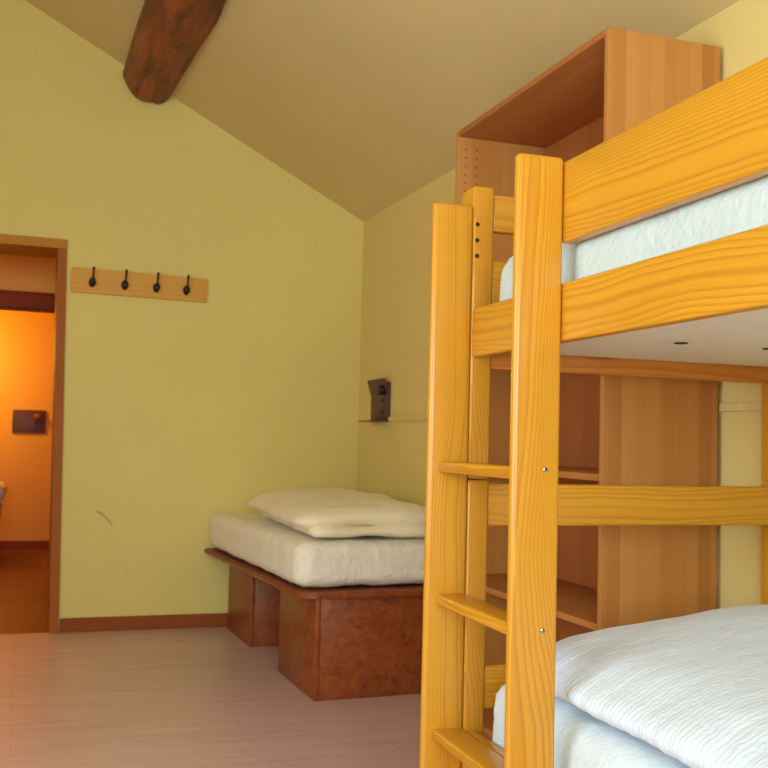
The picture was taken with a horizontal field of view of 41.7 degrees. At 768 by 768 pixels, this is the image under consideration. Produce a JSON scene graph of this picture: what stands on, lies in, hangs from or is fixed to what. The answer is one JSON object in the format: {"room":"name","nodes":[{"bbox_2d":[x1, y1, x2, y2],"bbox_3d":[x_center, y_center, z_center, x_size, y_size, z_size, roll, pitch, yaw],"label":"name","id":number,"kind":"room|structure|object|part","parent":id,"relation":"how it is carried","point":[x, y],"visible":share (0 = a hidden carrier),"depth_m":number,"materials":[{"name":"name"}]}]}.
{"room":"hostel dormitory bedroom","nodes":[
{"label":"hostel dormitory bedroom","id":0,"kind":"room"},
{"bbox_2d":[0,310,54,540],"bbox_3d":[-3.431,0.183,9.209,4.900,2.600,0.250,3,-3,-19],"label":"wall","id":1,"kind":"structure","parent":0,"point":[26,338],"depth_m":9.13,"materials":[{"name":"paint"}]},
{"bbox_2d":[0,540,48,548],"bbox_3d":[-3.231,1.448,9.079,3.900,0.070,0.015,3,-3,-19],"label":"baseboard","id":2,"kind":"structure","parent":1,"relation":"attached to","point":[3,544],"depth_m":9.07,"materials":[{"name":"brown wood"}]},
{"bbox_2d":[12,410,45,432],"bbox_3d":[-3.209,0.339,9.108,0.284,0.208,0.076,3,-3,-19],"label":"reading lamp","id":3,"kind":"object","parent":1,"relation":"attached to","point":[23,421],"visible":1,"depth_m":9.12,"materials":[{"name":"brown metal"}]},
{"bbox_2d":[0,254,55,292],"bbox_3d":[-2.475,0.054,6.528,4.900,2.600,0.150,3,-3,-19],"label":"wall","id":4,"kind":"structure","parent":0,"point":[17,273],"depth_m":6.54,"materials":[{"name":"paint"}]},
{"bbox_2d":[0,290,54,312],"bbox_3d":[-2.657,0.368,6.447,1.350,1.955,0.190,3,-3,-19],"label":"door","id":5,"kind":"structure","parent":4,"relation":"in","point":[10,300],"depth_m":6.52,"materials":[{"name":"brown wood"}]},
{"bbox_2d":[0,0,363,621],"bbox_3d":[-1.718,-0.903,5.563,4.200,4.439,0.300,3,-3,-19],"label":"wall","id":6,"kind":"structure","parent":0,"point":[177,415],"depth_m":5.55,"materials":[{"name":"yellow paint"}]},
{"bbox_2d":[0,234,67,632],"bbox_3d":[-2.238,0.252,5.327,1.062,2.080,0.350,3,-3,-19],"label":"door frame","id":7,"kind":"structure","parent":6,"relation":"in","point":[19,245],"depth_m":5.34,"materials":[{"name":"brown wood"}]},
{"bbox_2d":[70,266,207,302],"bbox_3d":[-1.325,-0.545,5.488,0.728,0.140,0.072,3,-4,-19],"label":"coat rack","id":8,"kind":"object","parent":6,"relation":"attached to","point":[83,280],"visible":1,"depth_m":5.50,"materials":[{"name":"brown wood"}]},
{"bbox_3d":[-1.560,-0.549,5.394,0.034,0.046,0.030,3,-4,-19],"label":"knob","id":9,"kind":"part","parent":8,"relation":"part of","materials":[{"name":"black metal"}]},
{"bbox_3d":[-1.400,-0.540,5.451,0.034,0.046,0.030,3,-4,-19],"label":"knob","id":10,"kind":"part","parent":8,"relation":"part of","materials":[{"name":"black metal"}]},
{"bbox_3d":[-1.241,-0.531,5.507,0.034,0.046,0.030,3,-4,-19],"label":"knob","id":11,"kind":"part","parent":8,"relation":"part of","materials":[{"name":"black metal"}]},
{"bbox_3d":[-1.087,-0.522,5.561,0.034,0.046,0.030,3,-4,-19],"label":"knob","id":12,"kind":"part","parent":8,"relation":"part of","materials":[{"name":"black metal"}]},
{"bbox_2d":[59,613,227,632],"bbox_3d":[-1.282,1.289,5.445,0.900,0.073,0.016,3,-3,-19],"label":"baseboard","id":13,"kind":"structure","parent":6,"relation":"attached to","point":[88,624],"depth_m":5.43,"materials":[{"name":"brown wood"}]},
{"bbox_2d":[0,548,420,767],"bbox_3d":[-1.528,1.279,3.698,4.900,0.120,11.900,3,-3,-19],"label":"floor","id":14,"kind":"structure","parent":0,"point":[200,697],"depth_m":3.92,"materials":[{"name":"laminate"}]},
{"bbox_2d":[204,548,423,700],"bbox_3d":[-0.314,1.100,4.888,0.819,0.436,1.700,3,-3,-21],"label":"platform bed","id":15,"kind":"object","parent":14,"relation":"on","point":[348,641],"visible":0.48,"depth_m":4.16,"materials":[{"name":"brown wood"}]},
{"bbox_3d":[-0.752,1.124,5.297,0.019,0.412,0.510,3,-4,-21],"label":"panel","id":16,"kind":"part","parent":15,"relation":"part of","materials":[{"name":"brown wood"}]},
{"bbox_3d":[-0.355,1.128,5.187,0.640,0.412,0.019,3,-4,-21],"label":"panel","id":17,"kind":"part","parent":15,"relation":"part of","materials":[{"name":"brown wood"}]},
{"bbox_3d":[-0.366,1.077,4.299,0.019,0.412,0.548,3,-4,-21],"label":"panel","id":18,"kind":"part","parent":15,"relation":"part of","materials":[{"name":"brown wood"}]},
{"bbox_2d":[209,512,424,587],"bbox_3d":[-0.313,0.782,4.934,0.761,0.201,1.639,3,-4,-23],"label":"mattress","id":19,"kind":"object","parent":15,"relation":"on","point":[297,557],"visible":0.66,"depth_m":4.21,"materials":[{"name":"beige fabric"}]},
{"bbox_2d":[248,487,424,537],"bbox_3d":[-0.225,0.591,4.769,0.666,0.152,1.296,3,-3,-18],"label":"duvet","id":20,"kind":"object","parent":19,"relation":"on","point":[322,512],"visible":0.96,"depth_m":4.22,"materials":[{"name":"beige fabric"}]},
{"bbox_3d":[0.038,1.080,4.171,0.640,0.412,0.019,3,-4,-21],"label":"panel","id":21,"kind":"part","parent":15,"relation":"part of","materials":[{"name":"brown wood"}]},
{"bbox_2d":[455,27,719,741],"bbox_3d":[0.595,0.142,3.294,0.372,2.212,1.055,3,-3,-19],"label":"bookcase","id":22,"kind":"object","parent":14,"relation":"on","point":[614,430],"visible":0.34,"depth_m":2.86,"materials":[{"name":"laminate"}]},
{"bbox_3d":[0.423,0.166,3.782,0.372,2.212,0.019,3,-3,-19],"label":"panel","id":23,"kind":"part","parent":22,"relation":"part of","materials":[{"name":"laminate"}]},
{"bbox_3d":[0.767,0.118,3.356,0.008,2.107,1.017,3,-3,-19],"label":"panel","id":24,"kind":"part","parent":22,"relation":"part of","materials":[{"name":"laminate"}]},
{"bbox_3d":[0.767,0.119,2.806,0.372,2.212,0.019,3,-3,-19],"label":"panel","id":25,"kind":"part","parent":22,"relation":"part of","materials":[{"name":"laminate"}]},
{"bbox_2d":[419,57,767,767],"bbox_3d":[0.855,0.336,1.571,1.002,1.642,1.934,3,-3,-19],"label":"bunk bed","id":26,"kind":"object","parent":14,"relation":"on","point":[700,311],"visible":0.99,"depth_m":1.90,"materials":[{"name":"yellow wood"}]},
{"bbox_3d":[0.192,0.702,2.311,0.051,0.963,0.078,3,-3,-19],"label":"bed post","id":27,"kind":"part","parent":26,"relation":"part of","materials":[{"name":"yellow wood"}]},
{"bbox_3d":[0.213,-0.119,2.357,0.051,0.676,0.078,3,-3,-19],"label":"bed post","id":28,"kind":"part","parent":26,"relation":"part of","materials":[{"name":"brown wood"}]},
{"bbox_3d":[0.473,0.793,1.420,0.026,0.117,1.779,3,-3,-19],"label":"rail","id":29,"kind":"part","parent":26,"relation":"part of","materials":[{"name":"brown wood"}]},
{"bbox_3d":[0.609,0.707,2.427,0.814,0.096,0.026,3,-3,-19],"label":"rail","id":30,"kind":"part","parent":26,"relation":"part of","materials":[{"name":"brown wood"}]},
{"bbox_3d":[0.632,-0.213,2.480,0.814,0.110,0.026,3,-3,-19],"label":"rail","id":31,"kind":"part","parent":26,"relation":"part of","materials":[{"name":"brown wood"}]},
{"bbox_3d":[0.637,-0.380,2.489,0.814,0.086,0.026,3,-3,-19],"label":"rail","id":32,"kind":"part","parent":26,"relation":"part of","materials":[{"name":"brown wood"}]},
{"bbox_2d":[492,684,690,767],"bbox_3d":[0.892,0.726,1.558,0.845,0.209,1.724,3,-3,-19],"label":"mattress","id":33,"kind":"object","parent":26,"relation":"on","point":[581,740],"visible":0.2,"depth_m":1.85,"materials":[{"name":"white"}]},
{"bbox_2d":[555,604,767,767],"bbox_3d":[0.813,0.515,1.620,0.725,0.218,1.376,3,-3,-19],"label":"duvet","id":34,"kind":"object","parent":33,"relation":"on","point":[693,687],"visible":0.95,"depth_m":1.78,"materials":[{"name":"white fabric"}]},
{"bbox_3d":[0.497,-0.157,1.474,0.026,0.112,1.779,3,-3,-19],"label":"rail","id":35,"kind":"part","parent":26,"relation":"part of","materials":[{"name":"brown wood"}]},
{"bbox_3d":[0.619,0.295,2.451,0.814,0.097,0.026,3,-3,-19],"label":"rail","id":36,"kind":"part","parent":26,"relation":"part of","materials":[{"name":"brown wood"}]},
{"bbox_3d":[0.629,-0.070,2.472,0.814,0.107,0.026,3,-3,-19],"label":"rail","id":37,"kind":"part","parent":26,"relation":"part of","materials":[{"name":"brown wood"}]},
{"bbox_2d":[500,175,767,300],"bbox_3d":[0.916,-0.221,1.612,0.847,0.211,1.723,3,-3,-19],"label":"mattress","id":38,"kind":"object","parent":26,"relation":"on","point":[742,207],"visible":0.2,"depth_m":1.65,"materials":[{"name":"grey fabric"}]},
{"bbox_3d":[0.570,-0.377,1.288,0.026,0.157,1.360,3,-3,-19],"label":"guard rail","id":39,"kind":"part","parent":26,"relation":"part of","materials":[{"name":"brown wood"}]},
{"bbox_3d":[1.026,-0.083,2.630,0.039,0.676,0.078,3,-3,-19],"label":"bed post","id":40,"kind":"part","parent":26,"relation":"part of","materials":[{"name":"brown wood"}]},
{"bbox_3d":[1.005,0.738,2.583,0.039,0.963,0.078,3,-3,-19],"label":"bed post","id":41,"kind":"part","parent":26,"relation":"part of","materials":[{"name":"brown wood"}]},
{"bbox_3d":[-4.129,1.244,7.926,2.000,0.300,0.900,3,-3,-19],"label":"bed","id":42,"kind":"object","parent":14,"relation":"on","visible":0},
{"bbox_3d":[-4.138,1.009,7.935,2.100,0.170,0.880,3,-3,-19],"label":"mattress","id":43,"kind":"object","parent":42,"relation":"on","visible":0},
{"bbox_2d":[0,481,6,500],"bbox_3d":[-3.441,0.868,8.190,0.700,0.160,0.800,3,-3,-19],"label":"pillow","id":44,"kind":"object","parent":43,"relation":"on","point":[3,488],"visible":1,"depth_m":7.99,"materials":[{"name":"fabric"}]},
{"bbox_2d":[25,0,739,221],"bbox_3d":[-0.335,-2.125,1.970,4.300,2.438,7.540,3,-3,-19],"label":"ceiling","id":45,"kind":"structure","parent":0,"point":[365,103],"depth_m":4.42,"materials":[{"name":"beige paint"}]},
{"bbox_2d":[123,0,225,104],"bbox_3d":[-0.052,-1.875,2.218,0.382,0.374,7.300,3,-3,-19],"label":"ceiling beam","id":46,"kind":"structure","parent":45,"relation":"attached to","point":[168,34],"depth_m":4.76,"materials":[{"name":"brown wood"}]},
{"bbox_2d":[356,0,767,608],"bbox_3d":[1.208,0.041,2.566,0.250,2.362,7.820,3,-3,-20],"label":"wall","id":47,"kind":"structure","parent":0,"point":[396,267],"depth_m":5.07,"materials":[{"name":"yellow paint"}]},
{"bbox_2d":[358,378,390,421],"bbox_3d":[-0.052,0.090,5.527,0.089,0.234,0.275,3,-3,-20],"label":"reading lamp","id":48,"kind":"object","parent":47,"relation":"attached to","point":[380,390],"visible":1,"depth_m":5.49,"materials":[{"name":"brown metal"}]},
{"bbox_3d":[-0.019,0.099,5.539,0.016,0.208,0.275,3,-3,-20],"label":"plate","id":49,"kind":"part","parent":48,"relation":"part of","materials":[{"name":"brown wood"}]},
{"bbox_2d":[388,415,426,420],"bbox_3d":[0.303,0.152,4.649,0.015,0.024,1.600,3,-3,-20],"label":"trim","id":50,"kind":"structure","parent":47,"relation":"attached to","point":[422,417],"depth_m":5.12,"materials":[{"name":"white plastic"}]},
{"bbox_2d":[719,402,761,411],"bbox_3d":[1.071,0.052,2.556,0.014,0.024,0.657,3,-3,-20],"label":"trim","id":51,"kind":"structure","parent":47,"relation":"attached to","point":[742,406],"depth_m":2.78,"materials":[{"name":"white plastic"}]}
]}

